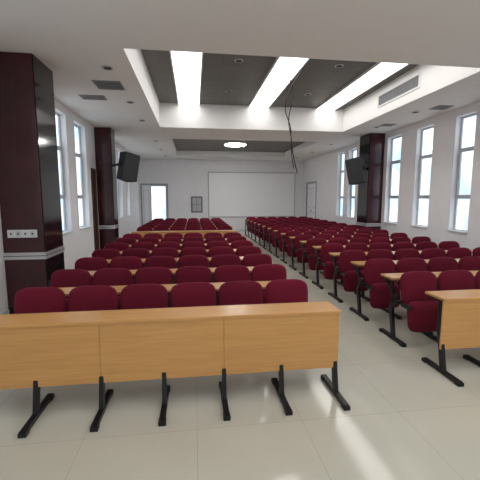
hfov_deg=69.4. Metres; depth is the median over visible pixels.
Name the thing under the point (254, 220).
chair
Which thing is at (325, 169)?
wall
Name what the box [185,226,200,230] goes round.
chair
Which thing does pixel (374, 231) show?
chair
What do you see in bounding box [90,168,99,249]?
door
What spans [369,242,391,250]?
chair
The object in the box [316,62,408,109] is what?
ceiling light strip
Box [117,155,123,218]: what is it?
window
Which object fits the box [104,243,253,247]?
desk
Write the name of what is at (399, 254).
chair
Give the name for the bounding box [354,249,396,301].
chair
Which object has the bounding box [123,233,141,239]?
chair
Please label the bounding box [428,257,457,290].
chair
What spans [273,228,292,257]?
chair
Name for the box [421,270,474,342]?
chair
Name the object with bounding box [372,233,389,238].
chair
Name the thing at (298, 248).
chair
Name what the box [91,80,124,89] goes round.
ceiling air vent
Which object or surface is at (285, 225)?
chair
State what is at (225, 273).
chair
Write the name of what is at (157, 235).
chair
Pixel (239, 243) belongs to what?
chair
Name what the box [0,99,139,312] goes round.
wall
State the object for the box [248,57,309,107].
ceiling light strip
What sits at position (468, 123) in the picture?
window
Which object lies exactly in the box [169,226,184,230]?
chair
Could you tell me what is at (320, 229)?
chair
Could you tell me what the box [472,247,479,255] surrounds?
chair
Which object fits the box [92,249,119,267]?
chair
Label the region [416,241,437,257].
chair
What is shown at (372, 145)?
pillar
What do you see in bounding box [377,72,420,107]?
ceiling vent
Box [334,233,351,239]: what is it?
chair
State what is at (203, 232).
desk
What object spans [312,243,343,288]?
chair
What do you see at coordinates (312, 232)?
chair
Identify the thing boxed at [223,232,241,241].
chair
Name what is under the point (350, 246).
chair
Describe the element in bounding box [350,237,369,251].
chair
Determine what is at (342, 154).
window
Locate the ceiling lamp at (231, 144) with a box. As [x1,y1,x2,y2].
[224,142,246,146]
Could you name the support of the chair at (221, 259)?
on the floor
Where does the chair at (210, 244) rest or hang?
on the floor
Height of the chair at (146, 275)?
0.843 m
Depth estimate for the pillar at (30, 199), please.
4.92 m
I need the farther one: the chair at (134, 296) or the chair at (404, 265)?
the chair at (404, 265)
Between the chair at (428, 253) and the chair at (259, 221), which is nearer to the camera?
the chair at (428, 253)
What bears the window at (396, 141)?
in the wall at (325, 169)
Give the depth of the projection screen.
18.05 m
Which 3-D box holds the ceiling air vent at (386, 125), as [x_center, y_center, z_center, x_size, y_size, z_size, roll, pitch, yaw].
[3.964,-3.082,9.306,0.340,0.016,0.290,-1,7,-8]
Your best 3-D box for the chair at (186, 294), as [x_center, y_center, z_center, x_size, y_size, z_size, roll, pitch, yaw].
[-0.503,0.849,3.629,0.505,0.843,0.568,-1,7,-8]
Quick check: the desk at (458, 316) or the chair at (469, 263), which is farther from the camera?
the chair at (469, 263)
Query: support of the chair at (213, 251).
on the floor
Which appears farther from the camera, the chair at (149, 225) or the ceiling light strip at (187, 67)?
the chair at (149, 225)
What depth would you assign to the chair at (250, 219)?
15.04 m
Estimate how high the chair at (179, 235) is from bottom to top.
0.843 m
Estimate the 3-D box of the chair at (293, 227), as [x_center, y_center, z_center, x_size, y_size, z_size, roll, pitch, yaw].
[1.653,-0.044,11.005,0.505,0.843,0.568,-1,7,-8]
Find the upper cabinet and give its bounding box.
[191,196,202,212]
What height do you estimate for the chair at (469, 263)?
0.843 m
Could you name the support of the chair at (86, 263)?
on the floor
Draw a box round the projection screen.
[208,172,295,217]
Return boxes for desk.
[0,301,349,437]
[60,281,269,295]
[88,267,253,276]
[91,249,261,254]
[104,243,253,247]
[107,256,243,263]
[131,230,235,237]
[289,235,389,242]
[299,239,411,247]
[312,244,438,252]
[329,250,472,261]
[350,259,459,271]
[381,271,477,287]
[421,289,479,386]
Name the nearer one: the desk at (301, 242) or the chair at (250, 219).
the desk at (301, 242)
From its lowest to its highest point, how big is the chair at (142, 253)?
0.843 m
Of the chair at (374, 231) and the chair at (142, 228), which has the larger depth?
the chair at (142, 228)
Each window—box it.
[55,112,73,234]
[74,124,90,229]
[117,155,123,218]
[336,152,344,216]
[346,149,356,218]
[383,135,401,223]
[410,126,433,227]
[447,113,476,232]
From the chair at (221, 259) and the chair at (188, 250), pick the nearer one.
the chair at (221, 259)
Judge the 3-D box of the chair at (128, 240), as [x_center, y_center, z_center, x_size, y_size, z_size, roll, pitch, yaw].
[-2.529,0.360,7.667,0.505,0.843,0.568,-1,7,-8]
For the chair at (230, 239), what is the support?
on the floor
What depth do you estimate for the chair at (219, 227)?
10.85 m
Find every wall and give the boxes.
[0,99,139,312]
[138,158,303,228]
[303,101,479,249]
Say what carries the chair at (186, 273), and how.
on the floor
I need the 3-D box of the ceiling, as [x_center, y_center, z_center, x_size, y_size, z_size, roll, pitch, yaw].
[0.611,-3.216,6.806,8.500,0.850,22.000,-1,7,-8]
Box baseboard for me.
[0,309,8,314]
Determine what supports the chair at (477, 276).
on the floor
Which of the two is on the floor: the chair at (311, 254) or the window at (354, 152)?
the chair at (311, 254)
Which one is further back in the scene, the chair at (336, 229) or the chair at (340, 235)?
the chair at (336, 229)
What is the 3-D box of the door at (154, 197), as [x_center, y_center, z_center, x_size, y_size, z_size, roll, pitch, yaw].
[-4.316,-1.633,17.570,1.350,2.420,0.130,-1,7,-8]
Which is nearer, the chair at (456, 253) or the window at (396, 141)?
the chair at (456, 253)
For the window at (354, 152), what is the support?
in the wall at (325, 169)
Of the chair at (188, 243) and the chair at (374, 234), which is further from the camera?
the chair at (374, 234)
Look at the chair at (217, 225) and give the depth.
11.69 m
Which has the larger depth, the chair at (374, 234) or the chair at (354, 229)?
the chair at (354, 229)
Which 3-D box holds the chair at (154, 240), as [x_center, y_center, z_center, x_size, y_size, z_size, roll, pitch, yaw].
[-2.043,0.352,7.731,0.505,0.843,0.568,-1,7,-8]
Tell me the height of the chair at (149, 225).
0.843 m
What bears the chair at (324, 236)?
on the floor
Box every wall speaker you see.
[113,151,139,181]
[345,156,366,184]
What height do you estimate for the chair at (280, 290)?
0.843 m
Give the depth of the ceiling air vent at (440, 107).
7.47 m
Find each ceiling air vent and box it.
[79,95,106,99]
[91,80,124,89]
[380,124,396,126]
[429,105,453,109]
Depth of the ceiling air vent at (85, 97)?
6.72 m
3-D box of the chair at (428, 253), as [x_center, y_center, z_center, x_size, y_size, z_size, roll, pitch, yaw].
[3.307,0.555,6.056,0.505,0.843,0.568,-1,7,-8]
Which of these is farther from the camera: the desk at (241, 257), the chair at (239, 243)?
the chair at (239, 243)
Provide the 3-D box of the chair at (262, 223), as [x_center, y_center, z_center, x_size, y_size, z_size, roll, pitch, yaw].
[0.940,-0.241,12.633,0.505,0.843,0.568,-1,7,-8]
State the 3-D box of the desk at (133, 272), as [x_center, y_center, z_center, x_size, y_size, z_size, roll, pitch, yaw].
[-0.850,0.792,4.503,2.974,0.745,0.542,-1,7,-8]
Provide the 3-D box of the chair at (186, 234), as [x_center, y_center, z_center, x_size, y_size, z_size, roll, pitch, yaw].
[-1.185,0.234,8.706,0.505,0.843,0.568,-1,7,-8]
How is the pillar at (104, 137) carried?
on the floor
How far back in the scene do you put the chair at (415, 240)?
7.76 m
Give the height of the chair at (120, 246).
0.843 m
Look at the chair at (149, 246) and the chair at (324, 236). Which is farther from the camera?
the chair at (324, 236)
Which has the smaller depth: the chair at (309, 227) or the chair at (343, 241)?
the chair at (343, 241)
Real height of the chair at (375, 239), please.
0.843 m
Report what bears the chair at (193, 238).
on the floor
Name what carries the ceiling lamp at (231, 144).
attached to the ceiling
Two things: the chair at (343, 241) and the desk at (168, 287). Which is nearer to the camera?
the desk at (168, 287)
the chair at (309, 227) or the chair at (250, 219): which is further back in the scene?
the chair at (250, 219)
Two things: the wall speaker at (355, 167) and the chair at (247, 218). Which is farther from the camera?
the chair at (247, 218)
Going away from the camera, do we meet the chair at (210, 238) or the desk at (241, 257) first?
the desk at (241, 257)
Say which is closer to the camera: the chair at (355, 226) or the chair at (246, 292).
the chair at (246, 292)
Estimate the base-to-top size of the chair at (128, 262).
0.843 m
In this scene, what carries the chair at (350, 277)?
on the floor
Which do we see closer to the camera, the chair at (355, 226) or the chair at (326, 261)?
the chair at (326, 261)
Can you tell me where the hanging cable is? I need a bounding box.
[282,67,304,172]
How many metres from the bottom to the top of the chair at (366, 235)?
0.843 m
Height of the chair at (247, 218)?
0.843 m
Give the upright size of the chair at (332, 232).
0.843 m
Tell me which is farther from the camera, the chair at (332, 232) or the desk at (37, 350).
the chair at (332, 232)
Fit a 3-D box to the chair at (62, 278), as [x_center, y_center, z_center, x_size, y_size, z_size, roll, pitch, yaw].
[-2.074,0.770,4.282,0.505,0.843,0.568,-1,7,-8]
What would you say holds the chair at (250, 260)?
on the floor
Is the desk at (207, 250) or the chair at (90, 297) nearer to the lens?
the chair at (90, 297)
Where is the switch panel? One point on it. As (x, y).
(10, 233)
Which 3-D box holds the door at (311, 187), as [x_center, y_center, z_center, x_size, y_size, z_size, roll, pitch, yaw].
[3.588,-1.641,17.305,0.130,2.500,1.500,-1,7,-8]
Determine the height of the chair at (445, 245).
0.843 m
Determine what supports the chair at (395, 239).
on the floor
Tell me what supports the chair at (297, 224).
on the floor
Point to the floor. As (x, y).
(405, 419)
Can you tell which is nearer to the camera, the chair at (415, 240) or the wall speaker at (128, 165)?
the chair at (415, 240)
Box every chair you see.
[14,287,64,313]
[51,269,90,311]
[68,285,117,311]
[75,257,107,284]
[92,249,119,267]
[93,268,132,309]
[105,242,128,256]
[110,256,142,283]
[115,237,135,244]
[120,283,167,309]
[122,248,149,267]
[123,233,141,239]
[131,242,154,255]
[134,267,172,307]
[137,226,152,230]
[138,237,158,248]
[142,224,154,228]
[144,233,162,242]
[144,256,175,268]
[151,248,178,257]
[153,226,168,230]
[157,224,170,227]
[157,241,179,249]
[161,237,181,249]
[164,233,182,238]
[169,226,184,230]
[169,282,215,307]
[173,266,211,283]
[176,255,208,268]
[179,247,206,257]
[181,241,204,249]
[182,236,203,243]
[183,233,202,238]
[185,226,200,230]
[202,226,216,229]
[203,232,221,238]
[204,236,224,243]
[205,241,228,249]
[207,247,233,267]
[209,254,240,276]
[212,265,249,305]
[216,224,228,229]
[216,280,262,305]
[218,226,231,229]
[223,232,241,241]
[227,236,246,246]
[231,240,252,254]
[234,246,260,264]
[241,254,271,280]
[244,217,254,235]
[247,218,258,237]
[250,219,261,239]
[250,264,286,303]
[254,220,266,242]
[257,222,272,245]
[262,224,277,248]
[263,279,307,303]
[267,226,284,252]
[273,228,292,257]
[277,223,291,247]
[280,231,301,263]
[285,225,299,252]
[289,234,312,269]
[294,223,305,226]
[294,228,308,257]
[299,238,326,278]
[301,225,314,229]
[303,230,319,235]
[308,234,332,265]
[311,227,324,232]
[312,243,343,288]
[316,225,329,229]
[320,238,347,274]
[321,230,336,235]
[327,227,340,231]
[328,250,367,302]
[331,225,344,228]
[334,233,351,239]
[337,243,367,285]
[339,230,354,235]
[343,227,356,231]
[346,225,358,228]
[349,258,399,320]
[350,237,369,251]
[353,233,370,243]
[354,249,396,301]
[356,230,371,238]
[358,227,372,234]
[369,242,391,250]
[371,237,390,244]
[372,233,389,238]
[373,230,388,234]
[379,271,437,346]
[381,258,426,319]
[390,233,407,238]
[391,237,410,250]
[393,242,414,259]
[394,248,419,270]
[412,236,430,248]
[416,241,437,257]
[421,248,445,270]
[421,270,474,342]
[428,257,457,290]
[438,241,459,256]
[447,247,471,269]
[459,256,479,288]
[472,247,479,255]
[475,270,479,288]
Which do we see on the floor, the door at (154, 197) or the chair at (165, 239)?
the chair at (165, 239)
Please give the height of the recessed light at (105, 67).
0.016 m
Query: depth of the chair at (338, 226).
11.10 m
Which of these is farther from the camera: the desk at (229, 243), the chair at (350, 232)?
the chair at (350, 232)
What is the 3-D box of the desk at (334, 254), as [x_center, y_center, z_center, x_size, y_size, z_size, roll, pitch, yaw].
[3.074,0.601,6.084,2.974,0.745,0.542,-1,7,-8]
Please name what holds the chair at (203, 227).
on the floor
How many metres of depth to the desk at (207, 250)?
6.24 m
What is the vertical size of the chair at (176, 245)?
0.843 m
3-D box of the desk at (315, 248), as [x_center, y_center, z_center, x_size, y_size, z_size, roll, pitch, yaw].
[2.960,0.498,6.931,2.974,0.745,0.542,-1,7,-8]
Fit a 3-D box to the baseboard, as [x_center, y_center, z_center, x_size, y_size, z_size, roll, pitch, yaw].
[-3.595,0.847,6.733,0.015,0.100,22.000,-1,7,-8]
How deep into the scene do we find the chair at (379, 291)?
4.88 m
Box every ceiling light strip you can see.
[169,51,203,104]
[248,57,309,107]
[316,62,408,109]
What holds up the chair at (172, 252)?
on the floor
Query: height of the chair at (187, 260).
0.843 m
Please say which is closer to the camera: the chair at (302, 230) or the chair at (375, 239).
the chair at (375, 239)
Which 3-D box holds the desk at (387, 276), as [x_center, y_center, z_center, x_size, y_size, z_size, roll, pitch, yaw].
[3.301,0.806,4.392,2.974,0.745,0.542,-1,7,-8]
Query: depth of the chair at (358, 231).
9.40 m
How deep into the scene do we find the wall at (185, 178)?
17.66 m
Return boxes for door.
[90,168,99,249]
[140,183,168,224]
[306,181,316,218]
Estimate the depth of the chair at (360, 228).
10.31 m
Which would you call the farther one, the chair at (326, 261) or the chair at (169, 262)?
the chair at (326, 261)
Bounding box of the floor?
[0,231,479,479]
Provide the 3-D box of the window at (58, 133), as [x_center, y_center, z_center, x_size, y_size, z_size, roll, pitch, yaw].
[-3.771,-1.390,7.201,0.220,2.530,0.800,-1,7,-8]
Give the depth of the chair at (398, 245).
6.79 m
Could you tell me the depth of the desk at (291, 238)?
8.54 m
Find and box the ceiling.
[0,0,479,160]
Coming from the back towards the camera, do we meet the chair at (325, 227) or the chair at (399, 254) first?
the chair at (325, 227)
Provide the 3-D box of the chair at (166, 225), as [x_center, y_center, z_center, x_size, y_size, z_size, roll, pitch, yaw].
[-2.556,-0.110,11.549,0.505,0.843,0.568,-1,7,-8]
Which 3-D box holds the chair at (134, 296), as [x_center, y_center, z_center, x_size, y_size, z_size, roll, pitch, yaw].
[-0.988,0.857,3.564,0.505,0.843,0.568,-1,7,-8]
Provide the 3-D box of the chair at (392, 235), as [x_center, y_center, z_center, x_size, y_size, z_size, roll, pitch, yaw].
[3.938,0.232,8.724,0.505,0.843,0.568,-1,7,-8]
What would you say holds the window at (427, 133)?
in the wall at (325, 169)
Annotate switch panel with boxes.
[7,230,37,237]
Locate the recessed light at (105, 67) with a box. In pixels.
[101,65,112,69]
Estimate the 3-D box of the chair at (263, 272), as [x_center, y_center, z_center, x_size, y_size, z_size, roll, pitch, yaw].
[0.355,0.731,4.604,0.505,0.843,0.568,-1,7,-8]
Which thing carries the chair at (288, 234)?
on the floor
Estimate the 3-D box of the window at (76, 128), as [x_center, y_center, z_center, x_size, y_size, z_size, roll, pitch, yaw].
[-3.948,-1.550,8.519,0.220,2.530,0.820,-1,7,-8]
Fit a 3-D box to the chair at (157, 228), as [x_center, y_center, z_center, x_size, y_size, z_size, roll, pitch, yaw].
[-2.442,-0.007,10.703,0.505,0.843,0.568,-1,7,-8]
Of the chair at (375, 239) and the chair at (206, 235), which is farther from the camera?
the chair at (206, 235)
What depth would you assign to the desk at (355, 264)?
5.17 m
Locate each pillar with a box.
[0,52,64,313]
[94,127,118,248]
[356,133,384,230]
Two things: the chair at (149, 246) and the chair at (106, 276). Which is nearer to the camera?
the chair at (106, 276)
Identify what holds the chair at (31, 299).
on the floor
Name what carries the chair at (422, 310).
on the floor
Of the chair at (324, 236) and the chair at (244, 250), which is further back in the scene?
the chair at (324, 236)
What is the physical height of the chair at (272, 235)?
0.843 m
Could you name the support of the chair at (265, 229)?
on the floor

